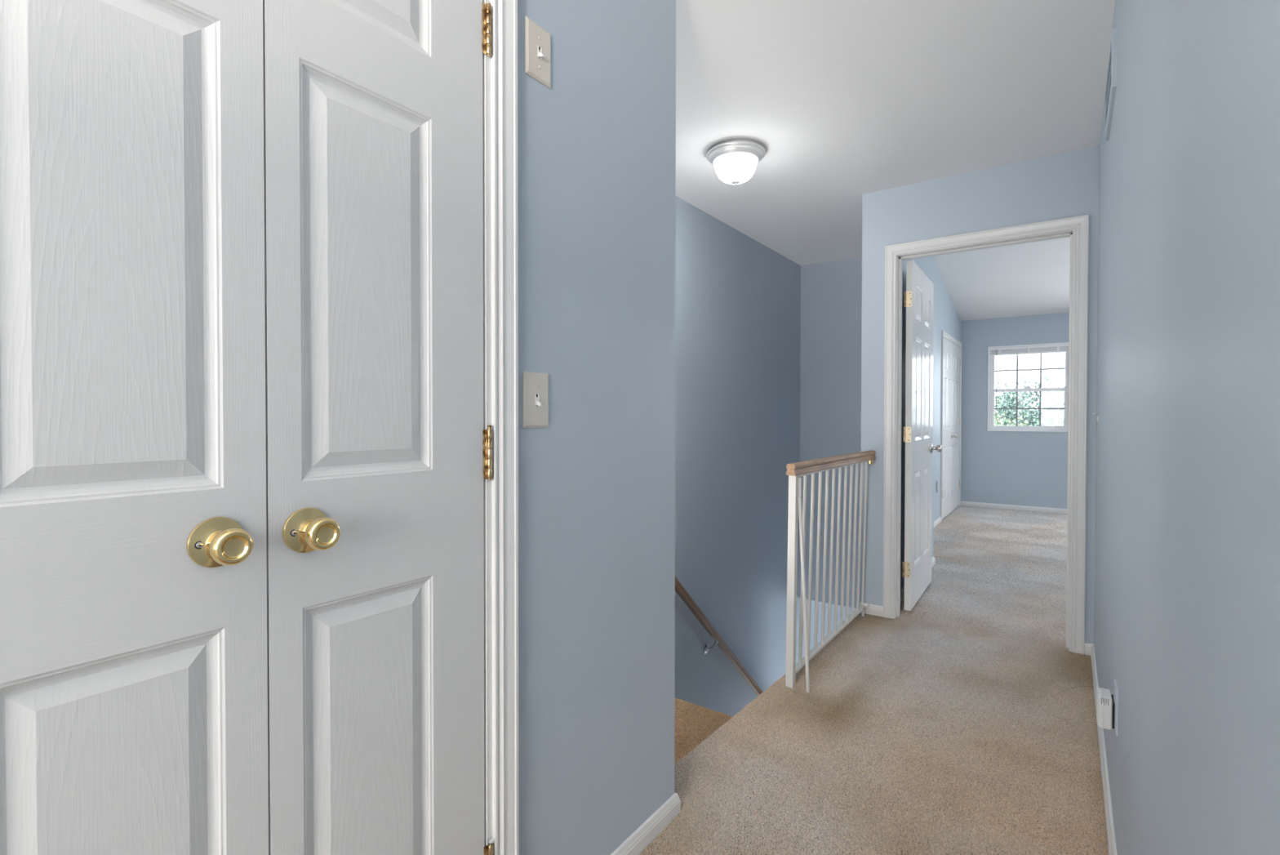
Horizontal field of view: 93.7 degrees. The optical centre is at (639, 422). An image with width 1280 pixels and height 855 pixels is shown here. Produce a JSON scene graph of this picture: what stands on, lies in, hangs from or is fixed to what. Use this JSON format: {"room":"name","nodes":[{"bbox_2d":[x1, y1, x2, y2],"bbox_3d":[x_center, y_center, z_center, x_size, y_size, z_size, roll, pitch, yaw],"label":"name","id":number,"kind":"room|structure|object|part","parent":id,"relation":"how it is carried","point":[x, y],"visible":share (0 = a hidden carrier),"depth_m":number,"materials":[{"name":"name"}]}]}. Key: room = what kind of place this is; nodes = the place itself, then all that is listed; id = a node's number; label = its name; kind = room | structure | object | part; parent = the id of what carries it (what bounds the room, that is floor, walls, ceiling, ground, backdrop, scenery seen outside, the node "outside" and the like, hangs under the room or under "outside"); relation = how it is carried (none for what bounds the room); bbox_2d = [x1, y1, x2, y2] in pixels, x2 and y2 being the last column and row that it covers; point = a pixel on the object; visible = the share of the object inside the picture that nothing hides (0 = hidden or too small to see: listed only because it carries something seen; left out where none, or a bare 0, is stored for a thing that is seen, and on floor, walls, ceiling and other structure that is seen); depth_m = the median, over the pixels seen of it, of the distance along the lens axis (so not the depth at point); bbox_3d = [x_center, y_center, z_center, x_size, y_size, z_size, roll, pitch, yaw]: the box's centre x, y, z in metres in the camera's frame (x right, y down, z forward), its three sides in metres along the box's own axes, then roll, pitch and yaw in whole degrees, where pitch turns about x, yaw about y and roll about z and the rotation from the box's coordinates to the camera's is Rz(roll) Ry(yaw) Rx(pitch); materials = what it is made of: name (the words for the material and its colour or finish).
{"room":"upstairs hallway","nodes":[
{"label":"upstairs hallway","id":0,"kind":"room"},
{"bbox_2d":[517,0,675,854],"bbox_3d":[-1.009,1.285,1.024,0.963,5.168,2.468,1,1,36],"label":"wall","id":1,"kind":"structure","parent":0,"point":[597,148],"depth_m":1.45,"materials":[{"name":"blue paint"}]},
{"bbox_2d":[0,0,268,854],"bbox_3d":[-0.631,0.117,0.686,0.096,2.030,0.386,1,1,36],"label":"door","id":2,"kind":"structure","parent":1,"relation":"in","point":[134,662],"depth_m":0.73,"materials":[{"name":"white wood"}]},
{"bbox_3d":[-0.628,-0.223,0.715,0.008,0.624,0.223,1,1,36],"label":"panel","id":3,"kind":"part","parent":2,"relation":"part of","materials":[{"name":"white wood"}]},
{"bbox_3d":[-0.628,0.593,0.725,0.008,0.631,0.223,1,1,36],"label":"panel","id":4,"kind":"part","parent":2,"relation":"part of","materials":[{"name":"white wood"}]},
{"bbox_3d":[-0.539,0.160,0.782,0.057,0.048,0.048,1,1,36],"label":"knob","id":5,"kind":"part","parent":2,"relation":"part of","materials":[{"name":"gold metal"}]},
{"bbox_2d":[262,0,494,854],"bbox_3d":[-0.400,0.113,1.010,0.096,2.030,0.404,1,1,36],"label":"door","id":6,"kind":"structure","parent":1,"relation":"in","point":[379,451],"depth_m":0.99,"materials":[{"name":"white wood"}]},
{"bbox_3d":[-0.471,0.161,0.876,0.057,0.048,0.048,1,1,36],"label":"knob","id":7,"kind":"part","parent":6,"relation":"part of","materials":[{"name":"gold metal"}]},
{"bbox_3d":[-0.439,-0.226,0.980,0.008,0.624,0.225,1,1,36],"label":"panel","id":8,"kind":"part","parent":6,"relation":"part of","materials":[{"name":"white wood"}]},
{"bbox_3d":[-0.440,0.590,0.990,0.008,0.631,0.225,1,1,36],"label":"panel","id":9,"kind":"part","parent":6,"relation":"part of","materials":[{"name":"white wood"}]},
{"bbox_3d":[-0.438,-0.715,0.973,0.008,0.140,0.225,1,1,36],"label":"panel","id":10,"kind":"part","parent":6,"relation":"part of","materials":[{"name":"white wood"}]},
{"bbox_2d":[482,0,519,854],"bbox_3d":[-0.570,0.084,0.880,0.138,2.123,0.928,1,1,36],"label":"door frame","id":11,"kind":"structure","parent":1,"relation":"attached to","point":[500,69],"depth_m":1.19,"materials":[{"name":"white paint"}]},
{"bbox_2d":[522,371,548,427],"bbox_3d":[-0.216,-0.047,1.272,0.018,0.117,0.075,1,1,36],"label":"light switch","id":12,"kind":"object","parent":1,"relation":"attached to","point":[535,384],"visible":1,"depth_m":1.27,"materials":[{"name":"beige plastic"}]},
{"bbox_3d":[-0.220,-0.047,1.275,0.006,0.024,0.011,1,1,36],"label":"switch frame","id":13,"kind":"part","parent":12,"relation":"part of","materials":[{"name":"white plastic"}]},
{"bbox_2d":[524,15,551,88],"bbox_3d":[-0.210,-0.783,1.270,0.018,0.117,0.075,1,1,36],"label":"light switch","id":14,"kind":"object","parent":1,"relation":"attached to","point":[537,40],"visible":1,"depth_m":1.27,"materials":[{"name":"beige plastic"}]},
{"bbox_3d":[-0.214,-0.783,1.272,0.006,0.024,0.011,1,1,36],"label":"switch frame","id":15,"kind":"part","parent":14,"relation":"part of","materials":[{"name":"white plastic"}]},
{"bbox_2d":[610,791,680,854],"bbox_3d":[-0.120,1.109,1.529,0.133,0.058,0.635,1,1,36],"label":"baseboard","id":16,"kind":"structure","parent":1,"relation":"attached to","point":[648,830],"depth_m":1.63,"materials":[{"name":"white paint"}]},
{"bbox_2d":[675,195,856,716],"bbox_3d":[1.089,1.289,4.891,0.120,5.268,11.200,1,1,36],"label":"wall","id":17,"kind":"structure","parent":0,"point":[738,299],"depth_m":4.14,"materials":[{"name":"blue paint"}]},
{"bbox_2d":[675,576,763,695],"bbox_3d":[0.563,1.517,3.979,0.089,2.889,3.129,1,1,36],"label":"wall handrail","id":18,"kind":"object","parent":17,"relation":"attached to","point":[682,592],"visible":0.29,"depth_m":3.81,"materials":[{"name":"brown wood"}]},
{"bbox_2d":[799,187,935,608],"bbox_3d":[1.436,0.365,4.343,1.067,6.930,1.510,1,1,36],"label":"wall","id":19,"kind":"structure","parent":0,"point":[842,301],"depth_m":4.92,"materials":[{"name":"blue paint"}]},
{"bbox_2d":[900,555,935,601],"bbox_3d":[1.893,1.079,4.116,0.013,0.058,1.388,1,1,36],"label":"baseboard","id":20,"kind":"structure","parent":19,"relation":"attached to","point":[933,559],"depth_m":3.79,"materials":[{"name":"white paint"}]},
{"bbox_2d":[902,260,942,610],"bbox_3d":[1.768,0.076,3.791,0.161,2.026,0.772,1,1,34],"label":"door","id":21,"kind":"structure","parent":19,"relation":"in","point":[918,296],"depth_m":3.65,"materials":[{"name":"white paint"}]},
{"bbox_3d":[1.694,0.574,3.667,0.009,0.565,0.220,1,1,34],"label":"panel","id":22,"kind":"part","parent":21,"relation":"part of","materials":[{"name":"white paint"}]},
{"bbox_3d":[1.695,-0.201,3.657,0.009,0.615,0.220,1,1,34],"label":"panel","id":23,"kind":"part","parent":21,"relation":"part of","materials":[{"name":"white paint"}]},
{"bbox_3d":[1.696,-0.711,3.651,0.009,0.205,0.220,1,1,34],"label":"panel","id":24,"kind":"part","parent":21,"relation":"part of","materials":[{"name":"white paint"}]},
{"bbox_3d":[1.866,0.571,3.920,0.009,0.565,0.220,1,1,34],"label":"panel","id":25,"kind":"part","parent":21,"relation":"part of","materials":[{"name":"white paint"}]},
{"bbox_3d":[1.867,-0.204,3.910,0.009,0.615,0.220,1,1,34],"label":"panel","id":26,"kind":"part","parent":21,"relation":"part of","materials":[{"name":"white paint"}]},
{"bbox_3d":[1.867,-0.714,3.904,0.009,0.205,0.220,1,1,34],"label":"panel","id":27,"kind":"part","parent":21,"relation":"part of","materials":[{"name":"white paint"}]},
{"bbox_3d":[1.993,0.175,4.032,0.058,0.049,0.049,1,1,34],"label":"knob","id":28,"kind":"part","parent":21,"relation":"part of","materials":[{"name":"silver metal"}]},
{"bbox_2d":[643,509,1105,854],"bbox_3d":[1.333,1.292,1.625,6.100,0.304,13.409,1,1,36],"label":"floor","id":29,"kind":"structure","parent":0,"point":[868,614],"depth_m":1.84,"materials":[{"name":"beige carpet"}]},
{"bbox_2d":[785,450,875,692],"bbox_3d":[0.992,0.646,2.992,0.115,0.958,1.206,1,1,36],"label":"stair railing","id":30,"kind":"object","parent":29,"relation":"on","point":[794,470],"visible":1,"depth_m":2.83,"materials":[{"name":"white paint"}]},
{"bbox_3d":[0.647,0.676,2.553,0.044,0.907,0.033,1,1,36],"label":"post","id":31,"kind":"part","parent":30,"relation":"part of","materials":[{"name":"white paint"}]},
{"bbox_3d":[0.689,0.722,2.527,0.016,0.813,0.072,0,1,-28],"label":"brace rod","id":32,"kind":"part","parent":30,"relation":"part of","materials":[{"name":"white paint"}]},
{"bbox_3d":[0.971,1.080,3.043,0.028,0.012,1.140,1,1,36],"label":"rail","id":33,"kind":"part","parent":30,"relation":"part of","materials":[{"name":"white paint"}]},
{"bbox_3d":[0.982,0.192,2.980,0.043,0.050,1.184,1,1,37],"label":"handrail","id":34,"kind":"part","parent":30,"relation":"part of","materials":[{"name":"brown wood"}]},
{"bbox_2d":[639,612,1108,854],"bbox_3d":[0.965,1.184,2.208,1.175,0.115,2.805,1,1,36],"label":"carpet","id":35,"kind":"structure","parent":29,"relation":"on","point":[901,689],"depth_m":2.04,"materials":[{"name":"beige carpet"}]},
{"bbox_2d":[900,505,1066,641],"bbox_3d":[3.443,1.094,5.154,1.888,0.009,4.898,1,1,36],"label":"carpet","id":36,"kind":"structure","parent":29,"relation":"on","point":[1011,551],"depth_m":4.42,"materials":[{"name":"beige carpet"}]},
{"bbox_2d":[675,0,1115,265],"bbox_3d":[-0.333,-1.352,0.530,4.620,0.120,9.740,1,1,36],"label":"ceiling","id":37,"kind":"structure","parent":0,"point":[845,100],"depth_m":2.44,"materials":[{"name":"white paint"}]},
{"bbox_2d":[706,138,765,186],"bbox_3d":[0.465,-1.236,2.922,0.285,0.171,0.285,1,1,36],"label":"ceiling light","id":38,"kind":"object","parent":37,"relation":"attached to","point":[735,162],"visible":1,"depth_m":2.84,"materials":[{"name":"white glass"}]},
{"bbox_3d":[0.465,-1.222,2.922,0.212,0.107,0.212,1,1,36],"label":"lamp shade","id":39,"kind":"part","parent":38,"relation":"part of","materials":[{"name":"white glass"}]},
{"bbox_2d":[933,263,961,520],"bbox_3d":[3.032,-0.707,6.280,0.120,4.430,3.519,1,1,36],"label":"wall","id":40,"kind":"structure","parent":0,"point":[947,318],"depth_m":6.43,"materials":[{"name":"blue paint"}]},
{"bbox_2d":[935,480,937,492],"bbox_3d":[3.128,0.677,6.324,0.007,0.120,0.072,1,1,36],"label":"wall outlet","id":41,"kind":"object","parent":40,"relation":"attached to","point":[936,490],"visible":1,"depth_m":6.30,"materials":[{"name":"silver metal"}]},
{"bbox_2d":[933,516,941,527],"bbox_3d":[3.085,1.053,6.264,0.013,0.058,3.519,1,1,36],"label":"baseboard","id":42,"kind":"structure","parent":40,"relation":"attached to","point":[938,520],"depth_m":6.32,"materials":[{"name":"white paint"}]},
{"bbox_2d":[942,337,956,518],"bbox_3d":[3.495,0.064,6.798,0.084,1.985,0.633,1,1,37],"label":"door","id":43,"kind":"structure","parent":40,"relation":"in","point":[948,435],"depth_m":6.81,"materials":[{"name":"white paint"}]},
{"bbox_3d":[3.409,0.563,6.717,0.009,0.590,0.188,1,1,37],"label":"panel","id":44,"kind":"part","parent":43,"relation":"part of","materials":[{"name":"white paint"}]},
{"bbox_3d":[3.410,-0.210,6.707,0.009,0.575,0.188,1,1,37],"label":"panel","id":45,"kind":"part","parent":43,"relation":"part of","materials":[{"name":"white paint"}]},
{"bbox_3d":[3.410,-0.700,6.701,0.009,0.195,0.188,1,1,37],"label":"panel","id":46,"kind":"part","parent":43,"relation":"part of","materials":[{"name":"white paint"}]},
{"bbox_3d":[3.560,0.560,6.920,0.009,0.590,0.188,1,1,37],"label":"panel","id":47,"kind":"part","parent":43,"relation":"part of","materials":[{"name":"white paint"}]},
{"bbox_3d":[3.561,-0.212,6.910,0.009,0.575,0.188,1,1,37],"label":"panel","id":48,"kind":"part","parent":43,"relation":"part of","materials":[{"name":"white paint"}]},
{"bbox_3d":[3.561,-0.702,6.904,0.009,0.195,0.188,1,1,37],"label":"panel","id":49,"kind":"part","parent":43,"relation":"part of","materials":[{"name":"white paint"}]},
{"bbox_2d":[940,330,961,521],"bbox_3d":[3.669,0.036,7.064,0.018,2.073,1.378,1,1,36],"label":"door frame","id":50,"kind":"structure","parent":40,"relation":"attached to","point":[944,334],"depth_m":6.66,"materials":[{"name":"white paint"}]},
{"bbox_3d":[3.286,0.042,6.527,0.018,2.073,0.058,1,1,36],"label":"leg","id":51,"kind":"part","parent":50,"relation":"part of","materials":[{"name":"white paint"}]},
{"bbox_3d":[4.053,0.030,7.601,0.018,2.073,0.058,1,1,36],"label":"leg","id":52,"kind":"part","parent":50,"relation":"part of","materials":[{"name":"white paint"}]},
{"bbox_2d":[951,344,960,510],"bbox_3d":[3.860,0.058,7.319,0.084,1.985,0.633,1,1,36],"label":"door","id":53,"kind":"structure","parent":40,"relation":"in","point":[956,350],"depth_m":7.35,"materials":[{"name":"white paint"}]},
{"bbox_3d":[3.769,0.557,7.227,0.009,0.590,0.188,1,1,36],"label":"panel","id":54,"kind":"part","parent":53,"relation":"part of","materials":[{"name":"white paint"}]},
{"bbox_3d":[3.770,-0.216,7.217,0.009,0.575,0.188,1,1,36],"label":"panel","id":55,"kind":"part","parent":53,"relation":"part of","materials":[{"name":"white paint"}]},
{"bbox_3d":[3.770,-0.706,7.211,0.009,0.195,0.188,1,1,36],"label":"panel","id":56,"kind":"part","parent":53,"relation":"part of","materials":[{"name":"white paint"}]},
{"bbox_3d":[3.916,0.554,7.433,0.009,0.590,0.188,1,1,36],"label":"panel","id":57,"kind":"part","parent":53,"relation":"part of","materials":[{"name":"white paint"}]},
{"bbox_3d":[3.917,-0.218,7.423,0.009,0.575,0.188,1,1,36],"label":"panel","id":58,"kind":"part","parent":53,"relation":"part of","materials":[{"name":"white paint"}]},
{"bbox_2d":[893,145,1099,643],"bbox_3d":[3.076,-0.758,2.301,4.296,4.630,0.115,1,1,36],"label":"wall","id":59,"kind":"structure","parent":0,"point":[1064,184],"depth_m":3.02,"materials":[{"name":"blue paint"}]},
{"bbox_2d":[858,602,883,617],"bbox_3d":[1.337,1.086,3.486,0.144,0.058,0.013,1,1,36],"label":"baseboard","id":60,"kind":"structure","parent":59,"relation":"attached to","point":[875,610],"depth_m":3.47,"materials":[{"name":"white paint"}]},
{"bbox_2d":[882,213,1088,654],"bbox_3d":[1.812,0.059,3.214,0.929,2.119,0.151,1,1,36],"label":"door frame","id":61,"kind":"structure","parent":59,"relation":"attached to","point":[1077,228],"depth_m":3.01,"materials":[{"name":"white paint"}]},
{"bbox_3d":[1.419,0.056,3.413,0.058,2.119,0.018,1,1,36],"label":"casing leg","id":62,"kind":"part","parent":61,"relation":"part of","materials":[{"name":"white paint"}]},
{"bbox_3d":[2.127,0.063,2.907,0.058,2.119,0.018,1,1,36],"label":"casing leg","id":63,"kind":"part","parent":61,"relation":"part of","materials":[{"name":"white paint"}]},
{"bbox_2d":[935,236,1070,320],"bbox_3d":[4.408,-1.794,4.468,4.449,1.134,5.149,1,1,36],"label":"ceiling","id":64,"kind":"structure","parent":0,"point":[1028,278],"depth_m":6.37,"materials":[{"name":"white paint"}]},
{"bbox_2d":[960,311,1069,508],"bbox_3d":[5.859,-0.008,6.524,4.449,3.030,0.150,1,1,36],"label":"wall","id":65,"kind":"structure","parent":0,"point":[1016,468],"depth_m":7.40,"materials":[{"name":"blue paint"}]},
{"bbox_2d":[960,501,1066,513],"bbox_3d":[5.738,1.052,6.523,4.029,0.058,0.013,1,1,36],"label":"baseboard","id":66,"kind":"structure","parent":65,"relation":"attached to","point":[1057,510],"depth_m":7.34,"materials":[{"name":"white paint"}]},
{"bbox_2d":[987,342,1068,431],"bbox_3d":[4.733,-0.415,7.312,0.851,1.049,0.150,1,1,36],"label":"window","id":67,"kind":"structure","parent":65,"relation":"attached to","point":[991,359],"depth_m":7.35,"materials":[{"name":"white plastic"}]},
{"bbox_3d":[4.738,-0.167,7.323,0.793,0.493,0.030,1,1,36],"label":"sash","id":68,"kind":"part","parent":67,"relation":"part of","materials":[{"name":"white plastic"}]},
{"bbox_3d":[4.760,-0.644,7.346,0.793,0.532,0.030,1,1,36],"label":"sash","id":69,"kind":"part","parent":67,"relation":"part of","materials":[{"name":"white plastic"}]},
{"bbox_2d":[990,343,1068,408],"bbox_3d":[4.700,-0.544,7.265,0.811,0.753,0.041,1,1,36],"label":"window blind","id":70,"kind":"object","parent":65,"relation":"attached to","point":[1051,348],"visible":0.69,"depth_m":7.26,"materials":[{"name":"white plastic"}]},
{"bbox_3d":[4.704,-0.835,7.265,0.803,0.012,0.023,1,1,36],"label":"rail","id":71,"kind":"part","parent":70,"relation":"part of","materials":[{"name":"white plastic"}]},
{"bbox_2d":[1093,0,1279,854],"bbox_3d":[0.894,0.073,0.966,0.120,2.738,4.610,1,1,36],"label":"wall","id":72,"kind":"structure","parent":0,"point":[1187,617],"depth_m":0.64,"materials":[{"name":"blue paint"}]},
{"bbox_2d":[1093,413,1098,427],"bbox_3d":[2.027,-0.009,2.665,0.041,0.065,0.010,0,1,-31],"label":"wall hook","id":73,"kind":"object","parent":72,"relation":"attached to","point":[1097,415],"visible":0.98,"depth_m":2.66,"materials":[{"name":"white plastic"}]},
{"bbox_2d":[1084,642,1116,854],"bbox_3d":[0.859,1.116,1.065,0.036,0.058,4.510,1,1,36],"label":"baseboard","id":74,"kind":"structure","parent":72,"relation":"attached to","point":[1089,647],"depth_m":1.86,"materials":[{"name":"white paint"}]},
{"bbox_2d":[1104,26,1117,141],"bbox_3d":[1.531,-1.085,1.954,0.012,0.176,0.430,1,1,36],"label":"air vent","id":75,"kind":"object","parent":72,"relation":"in","point":[1111,81],"visible":1,"depth_m":1.86,"materials":[{"name":"grey metal"}]},
{"bbox_2d":[1113,678,1118,735],"bbox_3d":[1.230,0.735,1.554,0.007,0.120,0.072,1,1,36],"label":"wall outlet","id":76,"kind":"object","parent":72,"relation":"attached to","point":[1115,688],"visible":0.93,"depth_m":1.53,"materials":[{"name":"grey plastic"}]},
{"bbox_2d":[1095,687,1114,729],"bbox_3d":[1.221,0.751,1.576,0.037,0.082,0.069,1,1,36],"label":"plug","id":77,"kind":"object","parent":76,"relation":"attached to","point":[1104,704],"visible":1,"depth_m":1.55,"materials":[{"name":"white plastic"}]},
{"label":"outside","id":78,"kind":"structure","parent":0,"visible":0},
{"label":"ground","id":79,"kind":"structure","parent":78,"visible":0},
{"bbox_2d":[994,378,1031,423],"bbox_3d":[16.352,0.721,28.857,4.557,6.186,5.032,1,1,36],"label":"tree","id":80,"kind":"object","parent":79,"relation":"on","point":[997,382],"visible":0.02,"depth_m":28.35,"materials":[{"name":"green plant"}]},
{"bbox_2d":[994,393,1039,426],"bbox_3d":[9.411,1.508,17.365,3.621,4.887,3.422,0,1,-26],"label":"tree","id":81,"kind":"object","parent":79,"relation":"on","point":[1001,420],"visible":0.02,"depth_m":16.66,"materials":[{"name":"green plant"}]},
{"bbox_2d":[995,370,1065,426],"bbox_3d":[14.343,1.017,21.263,3.986,5.781,4.093,1,1,43],"label":"tree","id":82,"kind":"object","parent":79,"relation":"on","point":[1008,402],"visible":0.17,"depth_m":21.25,"materials":[{"name":"green plant"}]},
{"bbox_2d":[1026,386,1064,426],"bbox_3d":[12.549,1.285,16.759,2.941,5.355,3.103,0,1,-10],"label":"tree","id":83,"kind":"object","parent":79,"relation":"on","point":[1056,421],"visible":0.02,"depth_m":17.07,"materials":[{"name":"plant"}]},
{"bbox_3d":[3.937,3.892,4.435,5.327,0.120,8.920,1,1,36],"label":"floor","id":84,"kind":"structure","parent":0,"visible":0},
{"bbox_2d":[674,697,732,764],"bbox_3d":[0.685,2.598,3.472,0.893,2.597,3.459,1,1,36],"label":"staircase","id":85,"kind":"structure","parent":84,"relation":"on","point":[693,722],"depth_m":2.61,"materials":[{"name":"beige carpet"}]}
]}

